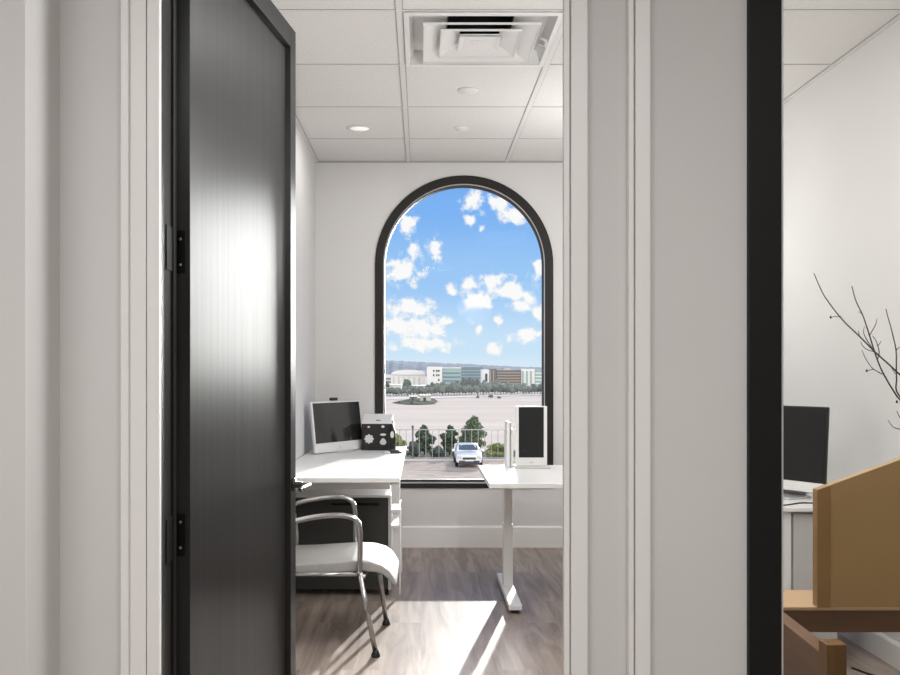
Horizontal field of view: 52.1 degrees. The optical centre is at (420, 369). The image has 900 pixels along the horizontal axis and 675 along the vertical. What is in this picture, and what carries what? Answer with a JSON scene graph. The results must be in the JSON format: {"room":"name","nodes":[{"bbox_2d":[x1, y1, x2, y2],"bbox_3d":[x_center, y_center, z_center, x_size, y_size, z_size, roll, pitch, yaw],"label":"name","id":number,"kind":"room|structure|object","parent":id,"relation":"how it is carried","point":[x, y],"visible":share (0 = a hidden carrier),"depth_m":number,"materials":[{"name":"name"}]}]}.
{"room":"office corridor","nodes":[
{"label":"office corridor","id":0,"kind":"room"},
{"bbox_2d":[296,125,314,459],"bbox_3d":[-0.850,-0.120,4.780,0.100,2.920,4.720,0,0,0],"label":"wall","id":1,"kind":"structure","parent":0,"point":[305,163],"depth_m":6.32,"materials":[{"name":"white paint"}]},
{"bbox_2d":[0,0,746,674],"bbox_3d":[0.099,-0.120,2.259,6.602,2.920,0.323,0,0,0],"label":"wall","id":2,"kind":"structure","parent":0,"point":[60,60],"depth_m":2.30,"materials":[{"name":"paint"}]},
{"bbox_2d":[121,0,160,674],"bbox_3d":[-0.695,-0.020,2.285,0.094,2.720,0.030,0,0,0],"label":"trim","id":3,"kind":"structure","parent":2,"relation":"attached to","point":[140,19],"depth_m":2.28,"materials":[{"name":"white paint"}]},
{"bbox_2d":[161,0,175,674],"bbox_3d":[-0.670,0.030,2.358,0.060,2.620,0.124,0,0,0],"label":"trim","id":4,"kind":"structure","parent":2,"relation":"attached to","point":[168,7],"depth_m":2.35,"materials":[{"name":"black paint"}]},
{"bbox_2d":[166,0,310,674],"bbox_3d":[-0.540,0.037,2.873,0.117,2.585,1.105,0,0,9],"label":"door","id":5,"kind":"structure","parent":2,"relation":"in","point":[237,483],"depth_m":2.80,"materials":[{"name":"black metal"}]},
{"bbox_2d":[563,0,569,674],"bbox_3d":[0.370,0.030,2.297,0.030,2.620,0.026,0,0,0],"label":"trim","id":6,"kind":"structure","parent":2,"relation":"attached to","point":[566,3],"depth_m":2.29,"materials":[{"name":"white paint"}]},
{"bbox_2d":[570,0,587,674],"bbox_3d":[0.393,-0.020,2.289,0.042,2.720,0.022,0,0,0],"label":"trim","id":7,"kind":"structure","parent":2,"relation":"attached to","point":[578,9],"depth_m":2.28,"materials":[{"name":"white paint"}]},
{"bbox_2d":[627,0,649,674],"bbox_3d":[0.541,-0.020,2.287,0.056,2.720,0.026,0,0,0],"label":"trim","id":8,"kind":"structure","parent":2,"relation":"attached to","point":[638,11],"depth_m":2.28,"materials":[{"name":"white paint"}]},
{"bbox_2d":[747,0,782,674],"bbox_3d":[1.456,-0.035,2.335,1.282,2.750,0.110,0,0,0],"label":"door frame","id":9,"kind":"structure","parent":2,"relation":"in","point":[764,17],"depth_m":2.28,"materials":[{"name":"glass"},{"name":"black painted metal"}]},
{"bbox_2d":[315,163,562,525],"bbox_3d":[0.673,-0.120,7.050,2.946,2.920,0.180,0,0,0],"label":"wall","id":10,"kind":"structure","parent":0,"point":[354,202],"depth_m":6.96,"materials":[{"name":"white paint"}]},
{"bbox_2d":[375,175,552,487],"bbox_3d":[0.326,-0.288,7.004,1.348,2.363,0.112,0,0,0],"label":"window","id":11,"kind":"structure","parent":10,"relation":"in","point":[506,193],"depth_m":6.95,"materials":[{"name":"black metal"}]},
{"bbox_2d":[402,526,562,547],"bbox_3d":[0.673,1.260,6.951,2.946,0.160,0.018,0,0,0],"label":"baseboard","id":12,"kind":"structure","parent":10,"relation":"attached to","point":[412,536],"depth_m":6.94,"materials":[{"name":"white paint"}]},
{"bbox_2d":[271,0,899,160],"bbox_3d":[0.673,-1.630,4.690,3.146,0.100,4.540,0,0,0],"label":"ceiling","id":13,"kind":"structure","parent":0,"point":[321,37],"depth_m":5.09,"materials":[{"name":"tile"}]},
{"bbox_2d":[347,124,372,131],"bbox_3d":[-0.398,-1.577,6.007,0.172,0.014,0.172,0,0,0],"label":"recessed light","id":14,"kind":"object","parent":13,"relation":"in","point":[353,128],"visible":1,"depth_m":6.00,"materials":[{"name":"white glass"}]},
{"bbox_2d":[455,126,468,130],"bbox_3d":[0.268,-1.574,6.007,0.092,0.020,0.092,0,0,0],"label":"cover plate","id":15,"kind":"object","parent":13,"relation":"attached to","point":[459,128],"visible":1,"depth_m":5.98,"materials":[{"name":"white plastic"}]},
{"bbox_2d":[458,87,477,94],"bbox_3d":[0.265,-1.574,5.191,0.116,0.020,0.116,0,0,0],"label":"cover plate","id":16,"kind":"object","parent":13,"relation":"attached to","point":[464,90],"visible":1,"depth_m":5.17,"materials":[{"name":"white plastic"}]},
{"bbox_2d":[403,12,562,66],"bbox_3d":[0.277,-1.667,4.400,0.709,0.227,0.704,0,0,0],"label":"ceiling vent","id":17,"kind":"object","parent":13,"relation":"in","point":[432,39],"visible":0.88,"depth_m":4.44,"materials":[{"name":"white metal"}]},
{"bbox_2d":[296,548,899,674],"bbox_3d":[0.100,1.390,2.030,6.600,0.100,10.060,0,0,0],"label":"floor","id":18,"kind":"structure","parent":0,"point":[451,615],"depth_m":4.86,"materials":[{"name":"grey wood"}]},
{"bbox_2d":[296,495,398,657],"bbox_3d":[-0.425,0.900,4.570,0.620,0.880,0.583,0,0,0],"label":"chair","id":19,"kind":"object","parent":18,"relation":"on","point":[357,558],"visible":0.71,"depth_m":4.37,"materials":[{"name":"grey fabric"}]},
{"bbox_2d":[296,485,401,594],"bbox_3d":[-0.478,1.040,5.681,0.714,0.600,0.487,0,0,0],"label":"file cabinet","id":20,"kind":"object","parent":18,"relation":"on","point":[381,520],"visible":0.49,"depth_m":5.45,"materials":[{"name":"black metal"},{"name":"white enamel"},{"name":"white laminate"}]},
{"bbox_2d":[391,515,398,528],"bbox_3d":[-0.153,0.931,5.650,0.049,0.018,0.400,0,0,0],"label":"shelf","id":21,"kind":"object","parent":20,"relation":"attached to","point":[395,520],"depth_m":5.56,"materials":[{"name":"white laminate"}]},
{"bbox_2d":[391,500,400,512],"bbox_3d":[-0.153,0.836,5.650,0.049,0.018,0.400,0,0,0],"label":"shelf","id":22,"kind":"object","parent":20,"relation":"attached to","point":[395,508],"depth_m":5.49,"materials":[{"name":"white laminate"}]},
{"bbox_2d":[393,500,401,572],"bbox_3d":[-0.149,1.058,5.855,0.057,0.465,0.010,0,0,0],"label":"shelf","id":23,"kind":"object","parent":20,"relation":"attached to","point":[395,531],"depth_m":5.85,"materials":[{"name":"white laminate"}]},
{"bbox_2d":[296,446,405,503],"bbox_3d":[-0.454,0.958,5.915,0.683,0.765,2.030,0,0,0],"label":"desk","id":24,"kind":"object","parent":18,"relation":"on","point":[360,469],"visible":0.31,"depth_m":5.26,"materials":[{"name":"white laminate"}]},
{"bbox_2d":[309,400,361,453],"bbox_3d":[-0.578,0.396,6.459,0.170,0.358,0.510,0,0,36],"label":"desktop computer","id":25,"kind":"object","parent":24,"relation":"on","point":[335,425],"visible":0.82,"depth_m":6.43,"materials":[{"name":"silver metal"}]},
{"bbox_2d":[329,397,337,400],"bbox_3d":[-0.614,0.204,6.473,0.036,0.022,0.060,0,0,36],"label":"webcam","id":26,"kind":"object","parent":25,"relation":"on","point":[332,398],"visible":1,"depth_m":6.46,"materials":[{"name":"black plastic"}]},
{"bbox_2d":[361,414,393,449],"bbox_3d":[-0.310,0.449,6.679,0.226,0.252,0.208,0,0,3],"label":"gift box","id":27,"kind":"object","parent":24,"relation":"on","point":[375,427],"visible":0.84,"depth_m":6.58,"materials":[{"name":"black cardboard"}]},
{"bbox_2d":[382,450,401,452],"bbox_3d":[-0.199,0.563,6.370,0.142,0.024,0.060,0,0,-8],"label":"computer mouse","id":28,"kind":"object","parent":24,"relation":"on","point":[388,451],"visible":1,"depth_m":6.35,"materials":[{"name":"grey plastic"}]},
{"bbox_2d":[389,420,395,449],"bbox_3d":[-0.203,0.465,6.500,0.050,0.220,0.051,0,0,0],"label":"bottle","id":29,"kind":"object","parent":24,"relation":"on","point":[392,434],"visible":0.86,"depth_m":6.48,"materials":[{"name":"black glass"}]},
{"bbox_2d":[478,465,562,612],"bbox_3d":[0.823,0.975,5.420,0.914,0.730,0.960,0,0,0],"label":"desk","id":30,"kind":"object","parent":18,"relation":"on","point":[495,476],"visible":0.47,"depth_m":5.47,"materials":[{"name":"white laminate"}]},
{"bbox_2d":[505,421,512,467],"bbox_3d":[0.557,0.468,5.820,0.042,0.285,0.140,0,0,0],"label":"panel","id":31,"kind":"object","parent":30,"relation":"on","point":[508,430],"visible":1,"depth_m":5.75,"materials":[{"name":"white plastic"}]},
{"bbox_2d":[513,406,549,468],"bbox_3d":[0.692,0.417,5.755,0.215,0.385,0.150,0,0,0],"label":"screen","id":32,"kind":"object","parent":30,"relation":"on","point":[530,421],"visible":1,"depth_m":5.74,"materials":[{"name":"black glass"}]},
{"bbox_2d":[783,493,836,638],"bbox_3d":[1.751,0.975,4.465,0.782,0.730,0.790,0,0,0],"label":"desk","id":33,"kind":"object","parent":18,"relation":"on","point":[797,518],"visible":0.13,"depth_m":4.10,"materials":[{"name":"white laminate"}]},
{"bbox_2d":[783,502,812,505],"bbox_3d":[1.686,0.607,4.165,0.236,0.006,0.042,0,0,-17],"label":"keyboard","id":34,"kind":"object","parent":33,"relation":"on","point":[798,502],"visible":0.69,"depth_m":4.19,"materials":[{"name":"white plastic"}]},
{"bbox_2d":[783,405,829,499],"bbox_3d":[1.748,0.391,4.428,0.170,0.439,0.440,0,0,-33],"label":"desktop computer","id":35,"kind":"object","parent":33,"relation":"on","point":[805,428],"visible":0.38,"depth_m":4.33,"materials":[{"name":"black plastic"}]},
{"bbox_2d":[783,457,899,674],"bbox_3d":[1.546,0.779,2.850,0.868,1.123,0.660,0,0,0],"label":"desk","id":36,"kind":"object","parent":18,"relation":"on","point":[856,517],"visible":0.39,"depth_m":2.95,"materials":[{"name":"brown wood"}]},
{"bbox_3d":[1.735,0.534,3.085,0.132,0.452,0.132,0,0,0],"label":"vase","id":37,"kind":"object","parent":36,"relation":"on","visible":0},
{"bbox_2d":[813,273,899,374],"bbox_3d":[1.535,0.186,3.069,0.414,1.028,0.075,0,0,5],"label":"bare branch","id":38,"kind":"object","parent":37,"relation":"in","point":[867,344],"visible":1,"depth_m":3.08,"materials":[{"name":"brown plant"}]},
{"bbox_2d":[851,286,899,429],"bbox_3d":[1.581,0.211,3.060,0.327,0.978,0.122,0,0,0],"label":"bare branch","id":39,"kind":"object","parent":37,"relation":"in","point":[869,334],"visible":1,"depth_m":3.06,"materials":[{"name":"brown plant"}]},
{"bbox_2d":[886,309,899,396],"bbox_3d":[1.652,0.247,3.071,0.184,0.906,0.043,0,0,0],"label":"bare branch","id":40,"kind":"object","parent":37,"relation":"in","point":[886,309],"visible":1,"depth_m":3.07,"materials":[{"name":"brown plant"}]},
{"bbox_2d":[851,667,873,674],"bbox_3d":[1.996,1.334,4.032,0.215,0.010,0.076,0,0,36],"label":"cable","id":41,"kind":"object","parent":18,"relation":"on","point":[853,668],"visible":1,"depth_m":4.07,"materials":[{"name":"black plastic"}]},
{"bbox_2d":[783,19,899,642],"bbox_3d":[2.196,-0.120,4.780,0.100,2.920,4.720,0,0,0],"label":"wall","id":42,"kind":"structure","parent":0,"point":[841,133],"depth_m":4.63,"materials":[{"name":"white paint"}]},
{"bbox_2d":[278,0,899,162],"bbox_3d":[0.673,-1.576,4.690,2.946,0.008,4.540,0,0,0],"label":"trim","id":43,"kind":"structure","parent":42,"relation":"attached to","point":[399,16],"depth_m":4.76,"materials":[{"name":"white metal"}]},
{"bbox_2d":[838,632,899,670],"bbox_3d":[2.138,1.282,4.681,0.016,0.115,4.522,0,0,0],"label":"baseboard","id":44,"kind":"structure","parent":42,"relation":"attached to","point":[880,645],"depth_m":4.27,"materials":[{"name":"white paint"}]},
{"label":"outside","id":45,"kind":"structure","parent":0,"visible":0},
{"bbox_2d":[385,376,541,450],"bbox_3d":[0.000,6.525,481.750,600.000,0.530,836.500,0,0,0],"label":"field","id":46,"kind":"structure","parent":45,"point":[492,413],"depth_m":135.52,"materials":[{"name":"beige sand"}]},
{"bbox_2d":[385,375,390,383],"bbox_3d":[-13.688,4.058,351.925,4.875,4.365,14.150,0,0,0],"label":"building","id":47,"kind":"structure","parent":46,"relation":"on","point":[387,377],"depth_m":344.97,"materials":[{"name":"white concrete"}]},
{"bbox_2d":[392,389,399,394],"bbox_3d":[-6.037,5.447,221.094,1.677,1.594,1.554,0,0,-20],"label":"tree","id":48,"kind":"object","parent":46,"relation":"on","point":[395,391],"visible":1,"depth_m":220.86,"materials":[{"name":"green plant"}]},
{"bbox_2d":[390,384,401,388],"bbox_3d":[-9.614,5.406,294.000,7.220,1.667,8.800,0,0,0],"label":"building","id":49,"kind":"structure","parent":46,"relation":"on","point":[391,385],"depth_m":290.00,"materials":[{"name":"white concrete"}]},
{"bbox_2d":[402,379,411,388],"bbox_3d":[-3.736,4.257,237.124,3.388,3.986,3.138,0,0,37],"label":"tree","id":50,"kind":"object","parent":46,"relation":"on","point":[407,382],"visible":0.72,"depth_m":236.46,"materials":[{"name":"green plant"}]},
{"bbox_2d":[391,370,424,384],"bbox_3d":[-4.679,3.083,346.000,12.490,6.315,23.000,0,0,0],"label":"building","id":51,"kind":"structure","parent":46,"relation":"on","point":[416,377],"depth_m":334.85,"materials":[{"name":"white concrete"}]},
{"bbox_2d":[411,386,416,394],"bbox_3d":[-1.838,5.050,226.502,1.737,2.390,1.663,0,0,20],"label":"tree","id":52,"kind":"object","parent":46,"relation":"on","point":[413,388],"visible":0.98,"depth_m":225.91,"materials":[{"name":"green plant"}]},
{"bbox_2d":[416,388,422,394],"bbox_3d":[-0.316,5.309,223.630,1.641,1.870,1.771,0,0,17],"label":"tree","id":53,"kind":"object","parent":46,"relation":"on","point":[418,390],"visible":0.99,"depth_m":223.28,"materials":[{"name":"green plant"}]},
{"bbox_2d":[429,387,433,394],"bbox_3d":[2.613,5.186,225.160,1.407,2.116,1.469,0,0,-29],"label":"tree","id":54,"kind":"object","parent":46,"relation":"on","point":[431,391],"visible":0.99,"depth_m":224.86,"materials":[{"name":"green plant"}]},
{"bbox_2d":[434,383,439,392],"bbox_3d":[4.047,4.706,229.353,1.658,3.081,1.732,0,0,-10],"label":"tree","id":55,"kind":"object","parent":46,"relation":"on","point":[437,385],"visible":0.97,"depth_m":228.91,"materials":[{"name":"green plant"}]},
{"bbox_2d":[440,386,445,394],"bbox_3d":[5.448,5.009,226.361,1.431,2.472,1.823,0,0,15],"label":"tree","id":56,"kind":"object","parent":46,"relation":"on","point":[443,388],"visible":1,"depth_m":225.80,"materials":[{"name":"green plant"}]},
{"bbox_2d":[427,367,460,384],"bbox_3d":[8.178,2.531,332.725,12.105,7.417,16.950,0,0,0],"label":"building","id":57,"kind":"structure","parent":46,"relation":"on","point":[447,375],"depth_m":324.86,"materials":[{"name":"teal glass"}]},
{"bbox_2d":[446,384,450,394],"bbox_3d":[6.893,4.854,230.510,1.434,2.784,1.373,0,0,30],"label":"tree","id":58,"kind":"object","parent":46,"relation":"on","point":[448,387],"visible":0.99,"depth_m":230.08,"materials":[{"name":"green plant"}]},
{"bbox_2d":[451,382,457,394],"bbox_3d":[8.294,4.596,227.788,1.610,3.301,2.051,0,0,-31],"label":"tree","id":59,"kind":"object","parent":46,"relation":"on","point":[454,387],"visible":1,"depth_m":227.21,"materials":[{"name":"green plant"}]},
{"bbox_2d":[457,385,461,392],"bbox_3d":[9.739,4.985,232.037,1.656,2.521,1.586,0,0,2],"label":"tree","id":60,"kind":"object","parent":46,"relation":"on","point":[458,386],"visible":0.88,"depth_m":231.52,"materials":[{"name":"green plant"}]},
{"bbox_2d":[460,377,465,385],"bbox_3d":[12.177,4.164,265.914,1.771,4.172,1.641,0,0,-14],"label":"tree","id":61,"kind":"object","parent":46,"relation":"on","point":[463,382],"visible":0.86,"depth_m":265.37,"materials":[{"name":"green plant"}]},
{"bbox_2d":[462,386,468,394],"bbox_3d":[11.031,5.070,228.997,1.743,2.351,1.669,0,0,-13],"label":"tree","id":62,"kind":"object","parent":46,"relation":"on","point":[465,389],"visible":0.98,"depth_m":228.51,"materials":[{"name":"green plant"}]},
{"bbox_2d":[461,367,482,382],"bbox_3d":[23.720,2.466,439.925,10.516,7.549,20.150,0,0,0],"label":"building","id":63,"kind":"structure","parent":46,"relation":"on","point":[474,373],"depth_m":429.95,"materials":[{"name":"blue glass"}]},
{"bbox_2d":[473,385,479,394],"bbox_3d":[13.975,4.997,230.299,1.844,2.495,1.448,0,0,-41],"label":"tree","id":64,"kind":"object","parent":46,"relation":"on","point":[476,388],"visible":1,"depth_m":229.83,"materials":[{"name":"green plant"}]},
{"bbox_2d":[481,383,485,393],"bbox_3d":[16.138,4.778,234.773,1.513,2.936,1.927,0,0,28],"label":"tree","id":65,"kind":"object","parent":46,"relation":"on","point":[484,384],"visible":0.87,"depth_m":234.22,"materials":[{"name":"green plant"}]},
{"bbox_2d":[481,369,488,382],"bbox_3d":[24.389,3.007,350.925,2.595,6.466,10.150,0,0,0],"label":"building","id":66,"kind":"structure","parent":46,"relation":"on","point":[484,372],"depth_m":345.99,"materials":[{"name":"white concrete"}]},
{"bbox_2d":[485,384,491,392],"bbox_3d":[17.021,4.900,231.673,1.702,2.690,1.630,0,0,-22],"label":"tree","id":67,"kind":"object","parent":46,"relation":"on","point":[488,387],"visible":1,"depth_m":231.24,"materials":[{"name":"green plant"}]},
{"bbox_2d":[489,369,495,381],"bbox_3d":[27.097,2.894,350.925,2.595,6.691,10.150,0,0,0],"label":"building","id":68,"kind":"structure","parent":46,"relation":"on","point":[492,372],"depth_m":345.99,"materials":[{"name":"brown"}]},
{"bbox_2d":[492,384,497,391],"bbox_3d":[18.978,4.874,236.236,1.565,2.743,1.498,0,0,22],"label":"tree","id":69,"kind":"object","parent":46,"relation":"on","point":[494,386],"visible":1,"depth_m":235.77,"materials":[{"name":"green plant"}]},
{"bbox_2d":[498,385,504,392],"bbox_3d":[20.376,4.974,232.926,1.874,2.544,2.023,0,0,-7],"label":"tree","id":70,"kind":"object","parent":46,"relation":"on","point":[500,388],"visible":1,"depth_m":232.45,"materials":[{"name":"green plant"}]},
{"bbox_2d":[496,368,520,384],"bbox_3d":[33.020,2.808,354.925,9.026,6.865,18.150,0,0,0],"label":"building","id":71,"kind":"structure","parent":46,"relation":"on","point":[505,375],"depth_m":345.99,"materials":[{"name":"brown"}]},
{"bbox_2d":[509,386,514,393],"bbox_3d":[23.203,5.125,234.429,1.377,2.238,1.754,0,0,-20],"label":"tree","id":72,"kind":"object","parent":46,"relation":"on","point":[512,390],"visible":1,"depth_m":233.88,"materials":[{"name":"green plant"}]},
{"bbox_2d":[520,386,526,392],"bbox_3d":[26.273,5.225,235.579,1.814,2.038,1.737,0,0,-18],"label":"tree","id":73,"kind":"object","parent":46,"relation":"on","point":[523,389],"visible":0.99,"depth_m":235.14,"materials":[{"name":"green plant"}]},
{"bbox_2d":[517,369,534,385],"bbox_3d":[40.241,2.894,352.925,5.115,6.691,14.150,0,0,0],"label":"building","id":74,"kind":"structure","parent":46,"relation":"on","point":[527,375],"depth_m":345.99,"materials":[{"name":"white concrete"}]},
{"bbox_2d":[531,385,536,393],"bbox_3d":[29.141,5.013,237.111,1.583,2.467,1.709,0,0,-5],"label":"tree","id":75,"kind":"object","parent":46,"relation":"on","point":[534,388],"visible":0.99,"depth_m":236.63,"materials":[{"name":"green plant"}]},
{"bbox_2d":[535,370,541,385],"bbox_3d":[46.860,3.045,353.925,7.823,6.390,16.150,0,0,0],"label":"building","id":76,"kind":"structure","parent":46,"relation":"on","point":[538,373],"depth_m":345.99,"materials":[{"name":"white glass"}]},
{"bbox_2d":[537,384,541,393],"bbox_3d":[31.262,4.980,241.691,1.958,2.533,1.814,0,0,25],"label":"tree","id":77,"kind":"object","parent":46,"relation":"on","point":[539,389],"visible":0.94,"depth_m":241.42,"materials":[{"name":"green plant"}]},
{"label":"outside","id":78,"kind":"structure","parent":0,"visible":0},
{"bbox_2d":[385,394,541,398],"bbox_3d":[12.641,6.190,219.720,45.916,0.001,49.385,0,0,0],"label":"path","id":79,"kind":"structure","parent":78,"point":[508,394],"depth_m":214.88,"materials":[{"name":"grey concrete"}]},
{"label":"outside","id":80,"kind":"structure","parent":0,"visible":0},
{"bbox_2d":[385,360,541,375],"bbox_3d":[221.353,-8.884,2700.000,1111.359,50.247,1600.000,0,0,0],"label":"hills","id":81,"kind":"structure","parent":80,"point":[391,366],"depth_m":2315.25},
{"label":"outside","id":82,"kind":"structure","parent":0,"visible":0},
{"bbox_2d":[392,398,437,403],"bbox_3d":[-1.063,6.170,185.713,8.851,0.001,41.403,0,0,0],"label":"island","id":83,"kind":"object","parent":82,"point":[433,400],"visible":0.8,"depth_m":174.65,"materials":[{"name":"green plant"}]},
{"bbox_2d":[409,396,417,400],"bbox_3d":[-1.530,5.696,183.146,1.681,1.088,3.250,0,0,0],"label":"cabin","id":84,"kind":"object","parent":83,"relation":"on","point":[414,398],"visible":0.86,"depth_m":181.66,"materials":[{"name":"grey concrete"}]},
{"bbox_2d":[419,395,431,400],"bbox_3d":[0.900,5.630,185.475,2.400,1.220,3.250,0,0,0],"label":"cabin","id":85,"kind":"object","parent":83,"relation":"on","point":[422,397],"visible":0.95,"depth_m":184.02,"materials":[{"name":"grey"}]},
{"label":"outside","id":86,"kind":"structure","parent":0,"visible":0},
{"bbox_2d":[404,451,514,458],"bbox_3d":[0.000,6.220,67.250,80.000,0.001,7.500,0,0,0],"label":"scrub","id":87,"kind":"object","parent":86,"point":[482,452],"visible":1,"depth_m":66.16,"materials":[{"name":"green plant"}]},
{"bbox_2d":[396,433,407,445],"bbox_3d":[-1.657,5.436,67.400,1.391,1.615,1.221,0,0,0],"label":"bush","id":88,"kind":"object","parent":87,"relation":"on","point":[402,442],"visible":0.35,"depth_m":67.14,"materials":[{"name":"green plant"}]},
{"bbox_2d":[406,441,421,456],"bbox_3d":[-0.533,5.622,65.187,1.186,1.243,1.322,0,0,0],"label":"bush","id":89,"kind":"object","parent":87,"relation":"on","point":[416,446],"visible":0.7,"depth_m":64.90,"materials":[{"name":"green plant"}]},
{"bbox_2d":[414,425,436,454],"bbox_3d":[0.247,5.094,67.497,1.891,2.295,1.886,0,0,0],"label":"tree","id":90,"kind":"object","parent":87,"relation":"on","point":[425,436],"visible":0.86,"depth_m":67.24,"materials":[{"name":"green plant"}]},
{"bbox_2d":[429,445,446,456],"bbox_3d":[1.187,5.767,64.874,1.302,0.957,1.258,0,0,0],"label":"bush","id":91,"kind":"object","parent":87,"relation":"on","point":[438,451],"visible":0.94,"depth_m":64.61,"materials":[{"name":"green plant"}]},
{"bbox_2d":[439,425,457,453],"bbox_3d":[2.076,5.109,67.786,1.435,2.266,1.703,0,0,0],"label":"tree","id":92,"kind":"object","parent":87,"relation":"on","point":[451,440],"visible":0.91,"depth_m":67.47,"materials":[{"name":"green plant"}]},
{"bbox_2d":[395,425,514,458],"bbox_3d":[3.393,5.029,63.900,12.522,2.421,0.180,0,0,0],"label":"metal fence","id":93,"kind":"object","parent":87,"relation":"on","point":[412,426],"visible":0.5,"depth_m":63.88,"materials":[{"name":"grey metal"}]},
{"bbox_2d":[457,415,487,447],"bbox_3d":[3.767,4.759,67.243,2.189,2.965,2.134,0,0,-25],"label":"tree","id":94,"kind":"object","parent":87,"relation":"on","point":[465,437],"visible":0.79,"depth_m":66.77,"materials":[{"name":"green plant"}]},
{"bbox_2d":[485,443,503,456],"bbox_3d":[5.543,5.709,66.133,1.956,1.073,2.109,0,0,0],"label":"bush","id":95,"kind":"object","parent":87,"relation":"on","point":[497,448],"visible":0.88,"depth_m":65.71,"materials":[{"name":"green plant"}]},
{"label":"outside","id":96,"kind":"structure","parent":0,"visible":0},
{"bbox_2d":[401,461,514,478],"bbox_3d":[0.000,6.490,35.400,80.000,0.500,55.600,0,0,0],"label":"ground","id":97,"kind":"structure","parent":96,"point":[411,469],"depth_m":57.12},
{"bbox_2d":[404,459,514,460],"bbox_3d":[0.000,6.430,63.350,80.000,0.620,0.300,0,0,0],"label":"trim","id":98,"kind":"structure","parent":97,"relation":"attached to","point":[404,459],"depth_m":63.19,"materials":[{"name":"grey"}]},
{"bbox_2d":[452,442,484,466],"bbox_3d":[3.076,5.530,60.725,2.140,1.400,4.350,0,0,0],"label":"car","id":99,"kind":"object","parent":97,"relation":"on","point":[464,453],"visible":0.98,"depth_m":59.08,"materials":[{"name":"white paint"}]},
{"bbox_2d":[463,457,475,459],"bbox_3d":[3.076,5.640,58.610,0.840,0.140,0.080,0,0,0],"label":"grille","id":100,"kind":"object","parent":99,"relation":"attached to","point":[464,458],"depth_m":58.57,"materials":[{"name":"grey plastic"}]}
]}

